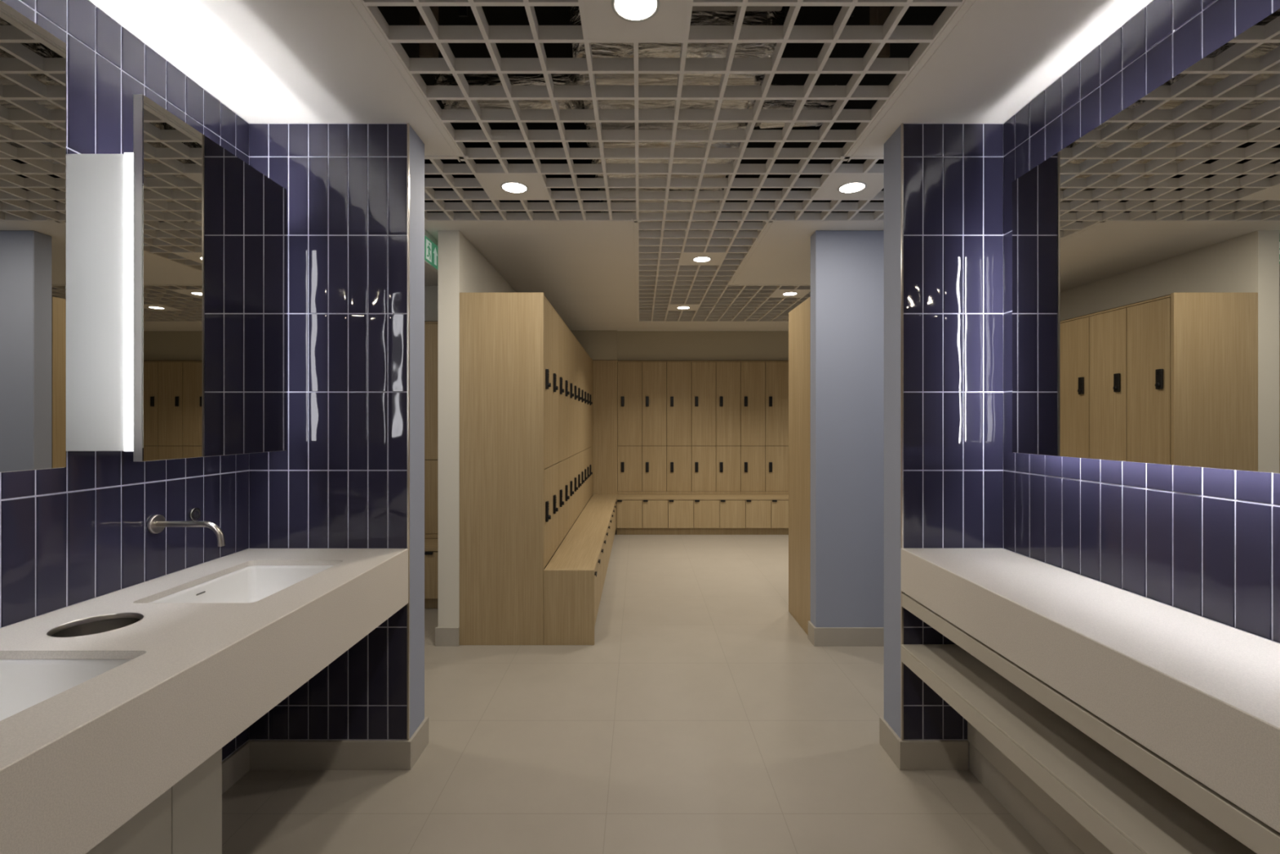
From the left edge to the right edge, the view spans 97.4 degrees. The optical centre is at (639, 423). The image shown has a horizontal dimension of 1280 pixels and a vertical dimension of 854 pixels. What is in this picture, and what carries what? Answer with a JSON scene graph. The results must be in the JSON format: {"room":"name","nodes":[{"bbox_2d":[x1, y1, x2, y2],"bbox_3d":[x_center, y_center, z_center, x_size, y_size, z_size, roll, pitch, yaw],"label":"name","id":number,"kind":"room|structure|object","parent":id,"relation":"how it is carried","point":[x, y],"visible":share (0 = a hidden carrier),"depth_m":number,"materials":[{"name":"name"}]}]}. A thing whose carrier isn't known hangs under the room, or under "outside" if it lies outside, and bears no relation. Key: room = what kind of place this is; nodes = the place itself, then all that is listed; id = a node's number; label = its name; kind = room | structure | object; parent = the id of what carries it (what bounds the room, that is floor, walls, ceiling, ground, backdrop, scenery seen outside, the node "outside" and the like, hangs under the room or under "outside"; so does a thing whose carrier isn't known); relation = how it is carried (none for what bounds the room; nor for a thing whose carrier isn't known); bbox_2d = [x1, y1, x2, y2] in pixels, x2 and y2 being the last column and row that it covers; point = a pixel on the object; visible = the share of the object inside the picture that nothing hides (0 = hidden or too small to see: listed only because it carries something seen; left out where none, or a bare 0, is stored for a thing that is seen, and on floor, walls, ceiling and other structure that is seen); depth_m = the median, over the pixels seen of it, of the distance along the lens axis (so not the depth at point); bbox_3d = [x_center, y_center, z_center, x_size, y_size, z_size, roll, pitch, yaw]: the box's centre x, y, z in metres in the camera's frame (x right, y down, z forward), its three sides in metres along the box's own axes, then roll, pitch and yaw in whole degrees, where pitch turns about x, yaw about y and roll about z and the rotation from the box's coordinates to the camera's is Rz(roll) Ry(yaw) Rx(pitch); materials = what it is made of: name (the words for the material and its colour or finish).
{"room":"changing room","nodes":[
{"label":"changing room","id":0,"kind":"room"},
{"bbox_2d":[0,0,248,761],"bbox_3d":[-1.562,0.086,-0.218,0.124,2.483,4.764,0,0,0],"label":"wall","id":1,"kind":"structure","parent":0,"point":[77,532],"depth_m":1.58,"materials":[{"name":"blue tile"}]},
{"bbox_2d":[0,0,66,472],"bbox_3d":[-1.393,-0.377,0.963,0.217,0.951,0.593,0,0,0],"label":"mirror","id":2,"kind":"object","parent":1,"relation":"attached to","point":[33,60],"visible":1,"depth_m":1.19,"materials":[{"name":"silver metal"}]},
{"bbox_2d":[66,94,286,461],"bbox_3d":[-1.393,-0.377,1.750,0.217,0.951,0.593,0,0,0],"label":"upper cabinet","id":3,"kind":"object","parent":1,"relation":"attached to","point":[176,244],"visible":0.92,"depth_m":1.53,"materials":[{"name":"silver metal"}]},
{"bbox_2d":[142,94,286,461],"bbox_3d":[-1.286,-0.377,1.750,0.003,0.949,0.591,0,0,0],"label":"mirror","id":4,"kind":"object","parent":3,"relation":"attached to","point":[214,226],"depth_m":1.67,"materials":[{"name":"grey mirror"}]},
{"bbox_2d":[147,514,225,546],"bbox_3d":[-1.394,0.332,1.742,0.214,0.098,0.058,0,0,0],"label":"spout","id":5,"kind":"object","parent":1,"relation":"attached to","point":[157,523],"visible":1,"depth_m":1.73,"materials":[{"name":"silver metal"}]},
{"bbox_2d":[189,507,201,520],"bbox_3d":[-1.497,0.306,1.895,0.008,0.045,0.045,0,0,0],"label":"sensor","id":6,"kind":"object","parent":1,"relation":"attached to","point":[195,513],"visible":0.98,"depth_m":1.89,"materials":[{"name":"grey metal"}]},
{"bbox_2d":[222,742,249,794],"bbox_3d":[-1.498,1.274,-0.225,0.013,0.109,4.751,0,0,0],"label":"baseboard","id":7,"kind":"structure","parent":1,"relation":"attached to","point":[236,765],"depth_m":2.07,"materials":[{"name":"stone"}]},
{"bbox_2d":[248,123,424,740],"bbox_3d":[-2.144,0.086,2.242,2.512,2.483,0.162,0,0,0],"label":"wall","id":8,"kind":"structure","parent":0,"point":[340,481],"depth_m":2.16,"materials":[{"name":"blue tile"}]},
{"bbox_2d":[247,716,428,769],"bbox_3d":[-1.190,1.274,2.244,0.629,0.109,0.185,0,0,0],"label":"baseboard","id":9,"kind":"structure","parent":8,"relation":"attached to","point":[264,754],"depth_m":2.15,"materials":[{"name":"stone"}]},
{"bbox_2d":[407,123,409,740],"bbox_3d":[-0.890,0.032,2.164,0.006,2.374,0.008,0,0,0],"label":"trim","id":10,"kind":"structure","parent":8,"relation":"attached to","point":[408,124],"depth_m":2.16,"materials":[{"name":"silver metal"}]},
{"bbox_2d":[347,0,978,321],"bbox_3d":[0.515,-1.154,2.446,7.418,0.006,7.860,0,0,0],"label":"trim","id":11,"kind":"structure","parent":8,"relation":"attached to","point":[358,3],"depth_m":2.08,"materials":[{"name":"paint"}]},
{"bbox_2d":[424,285,438,320],"bbox_3d":[-2.303,0.086,4.760,2.195,2.483,0.080,0,0,0],"label":"wall","id":12,"kind":"structure","parent":0,"point":[431,292],"depth_m":4.72,"materials":[{"name":"white paint"}]},
{"bbox_2d":[438,230,516,644],"bbox_3d":[-1.141,0.086,5.171,0.127,2.483,3.617,0,0,0],"label":"wall","id":13,"kind":"structure","parent":0,"point":[462,268],"depth_m":3.36,"materials":[{"name":"white paint"}]},
{"bbox_2d":[435,625,458,645],"bbox_3d":[-1.148,1.274,3.625,0.140,0.109,0.550,0,0,0],"label":"baseboard","id":14,"kind":"structure","parent":13,"relation":"attached to","point":[444,636],"depth_m":3.35,"materials":[{"name":"stone"}]},
{"bbox_2d":[570,330,617,359],"bbox_3d":[-0.677,-0.972,6.992,0.802,0.367,0.055,0,0,0],"label":"wall","id":15,"kind":"structure","parent":0,"point":[598,344],"depth_m":6.96,"materials":[{"name":"beige paint"}]},
{"bbox_2d":[88,0,1153,330],"bbox_3d":[0.500,-1.170,2.210,7.800,0.030,9.620,0,0,0],"label":"ceiling","id":16,"kind":"structure","parent":0,"point":[267,61],"depth_m":1.91,"materials":[{"name":"paint"}]},
{"bbox_2d":[424,229,438,273],"bbox_3d":[-1.284,-1.060,3.479,0.024,0.190,0.282,0,0,0],"label":"exit sign","id":17,"kind":"object","parent":16,"relation":"hanging from","point":[431,243],"visible":0.64,"depth_m":3.44,"materials":[{"name":"green plastic"}]},
{"bbox_2d":[360,0,965,321],"bbox_3d":[0.515,-1.175,2.446,7.364,0.043,7.814,0,0,0],"label":"grid","id":18,"kind":"object","parent":16,"relation":"attached to","point":[663,282],"visible":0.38,"depth_m":2.29,"materials":[{"name":"white paint"}]},
{"bbox_2d":[477,174,548,199],"bbox_3d":[-0.610,-1.159,2.746,0.290,0.015,0.290,0,0,0],"label":"recessed light","id":19,"kind":"object","parent":18,"relation":"attached to","point":[498,186],"visible":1,"depth_m":2.74,"materials":[{"name":"white paint"}]},
{"bbox_2d":[582,0,688,39],"bbox_3d":[-0.010,-1.159,1.546,0.290,0.015,0.290,0,0,0],"label":"recessed light","id":20,"kind":"object","parent":18,"relation":"attached to","point":[605,19],"visible":1,"depth_m":1.60,"materials":[{"name":"paint"}]},
{"bbox_2d":[668,304,699,310],"bbox_3d":[0.440,-1.159,5.596,0.290,0.015,0.290,0,0,0],"label":"recessed light","id":21,"kind":"object","parent":18,"relation":"attached to","point":[672,307],"visible":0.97,"depth_m":5.59,"materials":[{"name":"white paint"}]},
{"bbox_2d":[680,253,724,264],"bbox_3d":[0.440,-1.159,3.946,0.290,0.015,0.290,0,0,0],"label":"recessed light","id":22,"kind":"object","parent":18,"relation":"attached to","point":[686,258],"visible":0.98,"depth_m":3.93,"materials":[{"name":"white paint"}]},
{"bbox_2d":[770,289,810,297],"bbox_3d":[1.340,-1.159,4.996,0.290,0.015,0.290,0,0,0],"label":"recessed light","id":23,"kind":"object","parent":18,"relation":"attached to","point":[779,293],"visible":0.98,"depth_m":4.98,"materials":[{"name":"white paint"}]},
{"bbox_2d":[813,174,884,199],"bbox_3d":[1.040,-1.159,2.746,0.290,0.015,0.290,0,0,0],"label":"recessed light","id":24,"kind":"object","parent":18,"relation":"attached to","point":[837,186],"visible":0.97,"depth_m":2.74,"materials":[{"name":"white paint"}]},
{"bbox_2d":[617,360,642,493],"bbox_3d":[-0.117,0.272,6.973,0.304,2.112,0.085,0,0,0],"label":"locker","id":25,"kind":"object","parent":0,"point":[629,371],"visible":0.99,"depth_m":6.96,"materials":[{"name":"brown wood"}]},
{"bbox_2d":[222,530,1048,853],"bbox_3d":[0.500,1.378,2.260,7.800,0.100,9.720,0,0,0],"label":"floor","id":26,"kind":"structure","parent":0,"point":[700,716],"depth_m":2.22,"materials":[{"name":"tile"}]},
{"bbox_2d":[85,747,222,853],"bbox_3d":[-1.320,1.010,0.524,0.340,0.637,2.049,0,0,0],"label":"base cabinet","id":27,"kind":"object","parent":26,"relation":"on","point":[186,818],"visible":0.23,"depth_m":1.41,"materials":[{"name":"grey laminate"}]},
{"bbox_2d":[0,548,408,853],"bbox_3d":[-1.194,0.586,0.630,0.613,0.209,3.061,0,0,0],"label":"countertop","id":28,"kind":"structure","parent":27,"relation":"on","point":[77,764],"depth_m":1.19,"materials":[{"name":"stone"}]},
{"bbox_2d":[0,658,133,720],"bbox_3d":[-1.200,0.569,0.955,0.357,0.137,0.497,0,0,0],"label":"basin","id":29,"kind":"object","parent":28,"relation":"in","point":[24,683],"visible":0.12,"depth_m":1.18,"materials":[{"name":"white ceramic"}]},
{"bbox_2d":[46,612,144,637],"bbox_3d":[-1.297,0.563,1.345,0.168,0.166,0.168,0,0,0],"label":"chute","id":30,"kind":"object","parent":28,"relation":"in","point":[100,624],"visible":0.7,"depth_m":1.40,"materials":[{"name":"silver metal"}]},
{"bbox_2d":[147,565,333,603],"bbox_3d":[-1.200,0.569,1.740,0.357,0.137,0.497,0,0,0],"label":"basin","id":31,"kind":"object","parent":28,"relation":"in","point":[251,584],"visible":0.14,"depth_m":1.93,"materials":[{"name":"white ceramic"}]},
{"bbox_2d":[424,598,426,608],"bbox_3d":[-1.678,1.117,4.120,0.306,0.422,0.317,0,0,0],"label":"base cabinet","id":32,"kind":"object","parent":26,"relation":"on","point":[425,599],"visible":0.02,"depth_m":4.03,"materials":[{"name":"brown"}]},
{"bbox_2d":[424,320,438,538],"bbox_3d":[-1.678,0.272,4.480,0.304,2.112,0.460,0,0,0],"label":"locker","id":33,"kind":"object","parent":26,"relation":"on","point":[431,327],"visible":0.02,"depth_m":4.28,"materials":[{"name":"brown wood"}]},
{"bbox_2d":[424,551,438,608],"bbox_3d":[-1.373,1.117,4.120,0.306,0.422,0.317,0,0,0],"label":"base cabinet","id":34,"kind":"object","parent":26,"relation":"on","point":[431,557],"visible":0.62,"depth_m":3.98,"materials":[{"name":"brown wood"}]},
{"bbox_2d":[459,292,544,644],"bbox_3d":[-0.825,0.272,3.374,0.504,2.112,0.022,0,0,0],"label":"end panel","id":35,"kind":"object","parent":26,"relation":"on","point":[502,334],"visible":1,"depth_m":3.36,"materials":[{"name":"brown wood"}]},
{"bbox_2d":[544,296,551,568],"bbox_3d":[-0.793,0.272,3.538,0.500,2.112,0.304,0,0,0],"label":"locker","id":36,"kind":"object","parent":26,"relation":"on","point":[548,307],"visible":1,"depth_m":3.53,"materials":[{"name":"brown wood"}]},
{"bbox_2d":[549,306,558,560],"bbox_3d":[-0.793,0.272,3.843,0.500,2.112,0.304,0,0,0],"label":"locker","id":37,"kind":"object","parent":26,"relation":"on","point":[554,465],"visible":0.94,"depth_m":3.80,"materials":[{"name":"brown wood"}]},
{"bbox_2d":[555,315,564,551],"bbox_3d":[-0.793,0.272,4.149,0.500,2.112,0.304,0,0,0],"label":"locker","id":38,"kind":"object","parent":26,"relation":"on","point":[561,323],"visible":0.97,"depth_m":4.12,"materials":[{"name":"brown wood"}]},
{"bbox_2d":[561,322,569,542],"bbox_3d":[-0.793,0.272,4.454,0.500,2.112,0.304,0,0,0],"label":"locker","id":39,"kind":"object","parent":26,"relation":"on","point":[566,332],"visible":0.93,"depth_m":4.45,"materials":[{"name":"brown wood"}]},
{"bbox_2d":[543,568,594,644],"bbox_3d":[-0.421,1.103,3.373,0.302,0.450,0.020,0,0,0],"label":"end panel","id":40,"kind":"object","parent":26,"relation":"on","point":[568,593],"visible":1,"depth_m":3.36,"materials":[{"name":"brown wood"}]},
{"bbox_2d":[567,328,573,533],"bbox_3d":[-0.793,0.272,4.760,0.500,2.112,0.304,0,0,0],"label":"locker","id":41,"kind":"object","parent":26,"relation":"on","point":[571,335],"visible":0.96,"depth_m":4.77,"materials":[{"name":"brown wood"}]},
{"bbox_2d":[571,335,577,527],"bbox_3d":[-0.793,0.272,5.065,0.500,2.112,0.304,0,0,0],"label":"locker","id":42,"kind":"object","parent":26,"relation":"on","point":[575,342],"visible":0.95,"depth_m":5.08,"materials":[{"name":"brown wood"}]},
{"bbox_2d":[575,340,581,520],"bbox_3d":[-0.793,0.272,5.371,0.500,2.112,0.304,0,0,0],"label":"locker","id":43,"kind":"object","parent":26,"relation":"on","point":[579,453],"visible":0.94,"depth_m":5.35,"materials":[{"name":"brown wood"}]},
{"bbox_2d":[578,345,584,515],"bbox_3d":[-0.793,0.272,5.676,0.500,2.112,0.304,0,0,0],"label":"locker","id":44,"kind":"object","parent":26,"relation":"on","point":[582,348],"visible":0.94,"depth_m":5.66,"materials":[{"name":"brown wood"}]},
{"bbox_2d":[582,349,587,511],"bbox_3d":[-0.793,0.272,5.982,0.500,2.112,0.304,0,0,0],"label":"locker","id":45,"kind":"object","parent":26,"relation":"on","point":[585,477],"visible":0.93,"depth_m":5.92,"materials":[{"name":"brown wood"}]},
{"bbox_2d":[585,353,590,506],"bbox_3d":[-0.793,0.272,6.287,0.500,2.112,0.304,0,0,0],"label":"locker","id":46,"kind":"object","parent":26,"relation":"on","point":[588,356],"visible":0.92,"depth_m":6.29,"materials":[{"name":"brown wood"}]},
{"bbox_2d":[587,356,592,502],"bbox_3d":[-0.793,0.272,6.593,0.500,2.112,0.304,0,0,0],"label":"locker","id":47,"kind":"object","parent":26,"relation":"on","point":[590,360],"visible":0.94,"depth_m":6.61,"materials":[{"name":"brown wood"}]},
{"bbox_2d":[591,358,592,496],"bbox_3d":[-0.584,0.046,6.853,0.018,1.661,0.212,0,0,0],"label":"end panel","id":48,"kind":"object","parent":47,"relation":"attached to","point":[591,358],"visible":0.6,"depth_m":6.86,"materials":[{"name":"brown wood"}]},
{"bbox_2d":[594,564,597,626],"bbox_3d":[-0.415,1.117,3.538,0.312,0.422,0.306,0,0,0],"label":"base cabinet","id":49,"kind":"object","parent":26,"relation":"on","point":[596,570],"visible":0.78,"depth_m":3.50,"materials":[{"name":"brown wood"}]},
{"bbox_2d":[545,493,617,573],"bbox_3d":[-0.421,0.891,5.171,0.302,0.027,3.575,0,0,0],"label":"bench","id":50,"kind":"object","parent":49,"relation":"on","point":[581,548],"visible":0.9,"depth_m":4.35,"materials":[{"name":"brown wood"}]},
{"bbox_2d":[597,553,600,611],"bbox_3d":[-0.415,1.117,3.843,0.312,0.422,0.306,0,0,0],"label":"base cabinet","id":51,"kind":"object","parent":26,"relation":"on","point":[599,559],"visible":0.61,"depth_m":3.78,"materials":[{"name":"brown wood"}]},
{"bbox_2d":[600,545,603,596],"bbox_3d":[-0.415,1.117,4.149,0.312,0.422,0.306,0,0,0],"label":"base cabinet","id":52,"kind":"object","parent":26,"relation":"on","point":[602,551],"visible":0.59,"depth_m":4.11,"materials":[{"name":"brown wood"}]},
{"bbox_2d":[603,537,605,585],"bbox_3d":[-0.415,1.117,4.454,0.312,0.422,0.306,0,0,0],"label":"base cabinet","id":53,"kind":"object","parent":26,"relation":"on","point":[604,543],"visible":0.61,"depth_m":4.40,"materials":[{"name":"brown wood"}]},
{"bbox_2d":[592,360,617,530],"bbox_3d":[-0.422,0.272,6.987,0.303,2.112,0.055,0,0,0],"label":"end panel","id":54,"kind":"object","parent":26,"relation":"on","point":[605,372],"visible":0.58,"depth_m":6.96,"materials":[{"name":"brown wood"}]},
{"bbox_2d":[605,528,608,573],"bbox_3d":[-0.415,1.117,4.760,0.312,0.422,0.306,0,0,0],"label":"base cabinet","id":55,"kind":"object","parent":26,"relation":"on","point":[606,535],"visible":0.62,"depth_m":4.74,"materials":[{"name":"brown wood"}]},
{"bbox_2d":[608,523,609,563],"bbox_3d":[-0.415,1.117,5.065,0.312,0.422,0.306,0,0,0],"label":"base cabinet","id":56,"kind":"object","parent":26,"relation":"on","point":[609,523],"visible":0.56,"depth_m":4.99,"materials":[{"name":"brown wood"}]},
{"bbox_2d":[609,518,611,555],"bbox_3d":[-0.415,1.117,5.371,0.312,0.422,0.306,0,0,0],"label":"base cabinet","id":57,"kind":"object","parent":26,"relation":"on","point":[611,518],"visible":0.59,"depth_m":5.27,"materials":[{"name":"brown wood"}]},
{"bbox_2d":[611,512,613,547],"bbox_3d":[-0.415,1.117,5.676,0.312,0.422,0.306,0,0,0],"label":"base cabinet","id":58,"kind":"object","parent":26,"relation":"on","point":[612,513],"visible":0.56,"depth_m":5.58,"materials":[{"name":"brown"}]},
{"bbox_2d":[613,506,614,540],"bbox_3d":[-0.415,1.117,5.982,0.312,0.422,0.306,0,0,0],"label":"base cabinet","id":59,"kind":"object","parent":26,"relation":"on","point":[614,507],"visible":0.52,"depth_m":5.93,"materials":[{"name":"brown wood"}]},
{"bbox_2d":[614,504,615,533],"bbox_3d":[-0.415,1.117,6.287,0.312,0.422,0.306,0,0,0],"label":"base cabinet","id":60,"kind":"object","parent":26,"relation":"on","point":[615,504],"visible":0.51,"depth_m":6.33,"materials":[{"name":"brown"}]},
{"bbox_2d":[615,502,617,529],"bbox_3d":[-0.415,1.117,6.593,0.312,0.422,0.306,0,0,0],"label":"base cabinet","id":61,"kind":"object","parent":26,"relation":"on","point":[615,502],"visible":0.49,"depth_m":6.56,"materials":[{"name":"brown wood"}]},
{"bbox_2d":[616,499,642,534],"bbox_3d":[-0.117,1.117,6.800,0.306,0.422,0.317,0,0,0],"label":"base cabinet","id":62,"kind":"object","parent":26,"relation":"on","point":[628,512],"visible":0.98,"depth_m":6.66,"materials":[{"name":"brown wood"}]},
{"bbox_2d":[642,360,666,493],"bbox_3d":[0.188,0.272,6.973,0.304,2.112,0.085,0,0,0],"label":"locker","id":63,"kind":"object","parent":26,"relation":"on","point":[654,371],"visible":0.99,"depth_m":6.96,"materials":[{"name":"brown wood"}]},
{"bbox_2d":[642,499,667,534],"bbox_3d":[0.189,1.117,6.800,0.306,0.422,0.317,0,0,0],"label":"base cabinet","id":64,"kind":"object","parent":26,"relation":"on","point":[655,512],"visible":0.94,"depth_m":6.66,"materials":[{"name":"brown wood"}]},
{"bbox_2d":[616,493,788,499],"bbox_3d":[2.022,0.891,6.806,4.582,0.027,0.307,0,0,0],"label":"bench","id":65,"kind":"object","parent":64,"relation":"on","point":[620,496],"visible":0.4,"depth_m":6.72,"materials":[{"name":"brown wood"}]},
{"bbox_2d":[666,360,691,493],"bbox_3d":[0.494,0.272,6.973,0.304,2.112,0.085,0,0,0],"label":"locker","id":66,"kind":"object","parent":26,"relation":"on","point":[678,371],"visible":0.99,"depth_m":6.96,"materials":[{"name":"brown wood"}]},
{"bbox_2d":[667,499,693,534],"bbox_3d":[0.494,1.117,6.800,0.306,0.422,0.317,0,0,0],"label":"base cabinet","id":67,"kind":"object","parent":26,"relation":"on","point":[680,512],"visible":0.94,"depth_m":6.66,"materials":[{"name":"brown wood"}]},
{"bbox_2d":[691,360,715,493],"bbox_3d":[0.799,0.272,6.973,0.304,2.112,0.085,0,0,0],"label":"locker","id":68,"kind":"object","parent":26,"relation":"on","point":[703,371],"visible":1,"depth_m":6.96,"materials":[{"name":"brown wood"}]},
{"bbox_2d":[693,499,719,534],"bbox_3d":[0.800,1.117,6.800,0.306,0.422,0.317,0,0,0],"label":"base cabinet","id":69,"kind":"object","parent":26,"relation":"on","point":[706,512],"visible":0.94,"depth_m":6.66,"materials":[{"name":"brown wood"}]},
{"bbox_2d":[715,360,740,493],"bbox_3d":[1.105,0.272,6.973,0.304,2.112,0.085,0,0,0],"label":"locker","id":70,"kind":"object","parent":26,"relation":"on","point":[727,371],"visible":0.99,"depth_m":6.96,"materials":[{"name":"brown wood"}]},
{"bbox_2d":[719,499,745,534],"bbox_3d":[1.105,1.117,6.800,0.306,0.422,0.317,0,0,0],"label":"base cabinet","id":71,"kind":"object","parent":26,"relation":"on","point":[731,512],"visible":0.96,"depth_m":6.66,"materials":[{"name":"brown wood"}]},
{"bbox_2d":[740,360,765,493],"bbox_3d":[1.410,0.272,6.973,0.304,2.112,0.085,0,0,0],"label":"locker","id":72,"kind":"object","parent":26,"relation":"on","point":[752,371],"visible":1,"depth_m":6.96,"materials":[{"name":"brown wood"}]},
{"bbox_2d":[744,499,770,534],"bbox_3d":[1.411,1.117,6.800,0.306,0.422,0.317,0,0,0],"label":"base cabinet","id":73,"kind":"object","parent":26,"relation":"on","point":[757,512],"visible":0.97,"depth_m":6.66,"materials":[{"name":"brown wood"}]},
{"bbox_2d":[764,360,788,493],"bbox_3d":[1.716,0.272,6.973,0.304,2.112,0.085,0,0,0],"label":"locker","id":74,"kind":"object","parent":26,"relation":"on","point":[776,371],"visible":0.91,"depth_m":6.96,"materials":[{"name":"brown wood"}]},
{"bbox_2d":[769,499,788,534],"bbox_3d":[1.716,1.117,6.800,0.306,0.422,0.317,0,0,0],"label":"base cabinet","id":75,"kind":"object","parent":26,"relation":"on","point":[779,508],"visible":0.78,"depth_m":6.66,"materials":[{"name":"brown wood"}]},
{"bbox_2d":[788,296,810,635],"bbox_3d":[1.066,0.272,3.721,0.022,2.112,0.502,0,0,0],"label":"end panel","id":76,"kind":"object","parent":26,"relation":"on","point":[799,318],"visible":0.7,"depth_m":3.68,"materials":[{"name":"brown wood"}]},
{"bbox_3d":[-3.206,1.117,4.119,0.305,0.422,0.317,0,0,0],"label":"cabinet","id":77,"kind":"object","parent":26,"relation":"on","visible":0},
{"bbox_2d":[424,538,438,551],"bbox_3d":[-2.289,0.891,4.125,2.138,0.027,0.307,0,0,0],"label":"bench","id":78,"kind":"object","parent":77,"relation":"on","point":[430,544],"visible":0.02,"depth_m":4.06,"materials":[{"name":"brown wood"}]},
{"bbox_2d":[377,5,946,231],"bbox_3d":[0.500,-1.832,2.210,7.800,0.080,9.620,0,0,0],"label":"ceiling slab","id":79,"kind":"structure","parent":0,"point":[393,15],"depth_m":2.73,"materials":[{"name":"concrete"}]},
{"bbox_2d":[419,5,438,57],"bbox_3d":[-0.700,-1.497,1.870,0.044,0.590,0.060,0,0,0],"label":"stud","id":80,"kind":"object","parent":79,"relation":"attached to","point":[427,50],"visible":0.43,"depth_m":1.84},
{"bbox_2d":[458,5,467,17],"bbox_3d":[-0.520,-1.497,1.657,0.024,0.590,0.008,0,0,0],"label":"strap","id":81,"kind":"object","parent":79,"relation":"hanging from","point":[463,10],"visible":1,"depth_m":1.66,"materials":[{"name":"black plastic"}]},
{"bbox_2d":[569,5,786,231],"bbox_3d":[0.135,-1.492,3.239,0.806,0.398,2.550,0,0,0],"label":"duct","id":82,"kind":"object","parent":79,"relation":"hanging from","point":[599,50],"visible":0.24,"depth_m":2.21,"materials":[{"name":"white metal"}]},
{"bbox_2d":[434,73,583,109],"bbox_3d":[-0.575,-1.481,2.500,0.665,0.157,0.183,0,0,0],"label":"duct","id":83,"kind":"object","parent":82,"relation":"attached to","point":[441,79],"visible":0.35,"depth_m":2.42,"materials":[{"name":"white metal"}]},
{"bbox_2d":[755,84,837,128],"bbox_3d":[0.718,-1.481,2.624,0.399,0.139,0.172,0,0,0],"label":"duct","id":84,"kind":"object","parent":82,"relation":"attached to","point":[767,104],"visible":0.22,"depth_m":2.55,"materials":[{"name":"white metal"}]},
{"bbox_2d":[692,5,782,10],"bbox_3d":[0.300,-1.528,1.150,0.400,0.288,1.500,0,0,0],"label":"duct","id":85,"kind":"object","parent":79,"relation":"hanging from","point":[694,7],"visible":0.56,"depth_m":1.88,"materials":[{"name":"metal"}]},
{"bbox_2d":[869,5,889,57],"bbox_3d":[0.800,-1.497,1.870,0.044,0.590,0.060,0,0,0],"label":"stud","id":86,"kind":"object","parent":79,"relation":"attached to","point":[878,15],"visible":0.33,"depth_m":1.84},
{"bbox_2d":[591,330,788,497],"bbox_3d":[0.500,-0.272,7.080,7.800,3.200,0.120,0,0,0],"label":"wall","id":87,"kind":"structure","parent":0,"point":[631,344],"depth_m":7.02,"materials":[{"name":"beige paint"}]},
{"bbox_2d":[810,230,884,626],"bbox_3d":[2.728,0.086,3.414,3.345,2.483,0.108,0,0,0],"label":"wall","id":88,"kind":"structure","parent":0,"point":[847,266],"depth_m":3.36,"materials":[{"name":"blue paint"}]},
{"bbox_2d":[808,620,884,646],"bbox_3d":[2.721,1.274,3.409,3.358,0.109,0.123,0,0,0],"label":"baseboard","id":89,"kind":"structure","parent":88,"relation":"attached to","point":[818,636],"depth_m":3.35,"materials":[{"name":"stone"}]},
{"bbox_2d":[884,123,1003,742],"bbox_3d":[2.705,0.086,2.242,3.389,2.483,0.162,0,0,0],"label":"wall","id":90,"kind":"structure","parent":0,"point":[953,172],"depth_m":2.16,"materials":[{"name":"blue tile"}]},
{"bbox_2d":[901,123,903,740],"bbox_3d":[1.013,0.032,2.164,0.006,2.374,0.008,0,0,0],"label":"trim","id":91,"kind":"structure","parent":90,"relation":"attached to","point":[902,124],"depth_m":2.16,"materials":[{"name":"silver metal"}]},
{"bbox_2d":[879,716,968,769],"bbox_3d":[1.130,1.274,2.244,0.264,0.109,0.185,0,0,0],"label":"baseboard","id":92,"kind":"structure","parent":90,"relation":"attached to","point":[906,754],"depth_m":2.15,"materials":[{"name":"stone"}]},
{"bbox_2d":[967,721,1113,853],"bbox_3d":[1.331,1.066,0.630,0.138,0.306,3.060,0,0,0],"label":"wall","id":93,"kind":"structure","parent":0,"point":[1080,836],"depth_m":1.78,"materials":[{"name":"beige laminate"}]},
{"bbox_2d":[1003,0,1279,643],"bbox_3d":[1.461,0.086,-0.218,0.124,2.483,4.764,0,0,0],"label":"wall","id":94,"kind":"structure","parent":0,"point":[1203,542],"depth_m":1.58,"materials":[{"name":"blue tile"}]},
{"bbox_2d":[968,742,1084,853],"bbox_3d":[1.333,1.274,0.625,0.141,0.109,3.050,0,0,0],"label":"baseboard","id":95,"kind":"structure","parent":94,"relation":"attached to","point":[1051,838],"depth_m":1.85,"materials":[{"name":"stone"}]},
{"bbox_2d":[900,644,1256,853],"bbox_3d":[1.201,0.881,0.630,0.392,0.064,3.060,0,0,0],"label":"open shelf","id":96,"kind":"object","parent":94,"relation":"attached to","point":[1125,810],"visible":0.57,"depth_m":1.41,"materials":[{"name":"beige laminate"}]},
{"bbox_2d":[902,593,1279,853],"bbox_3d":[1.204,0.674,0.630,0.391,0.060,3.060,0,0,0],"label":"rail","id":97,"kind":"object","parent":94,"relation":"attached to","point":[1254,833],"visible":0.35,"depth_m":1.16,"materials":[{"name":"beige stone"}]},
{"bbox_2d":[901,547,1279,832],"bbox_3d":[1.200,0.561,0.630,0.390,0.165,3.060,0,0,0],"label":"countertop","id":98,"kind":"structure","parent":97,"relation":"on","point":[1201,694],"depth_m":1.23,"materials":[{"name":"stone"}]},
{"bbox_2d":[1012,8,1279,473],"bbox_3d":[1.357,-0.374,0.490,0.086,0.955,2.980,0,0,0],"label":"mirror","id":99,"kind":"object","parent":94,"relation":"attached to","point":[1146,248],"visible":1,"depth_m":1.41,"materials":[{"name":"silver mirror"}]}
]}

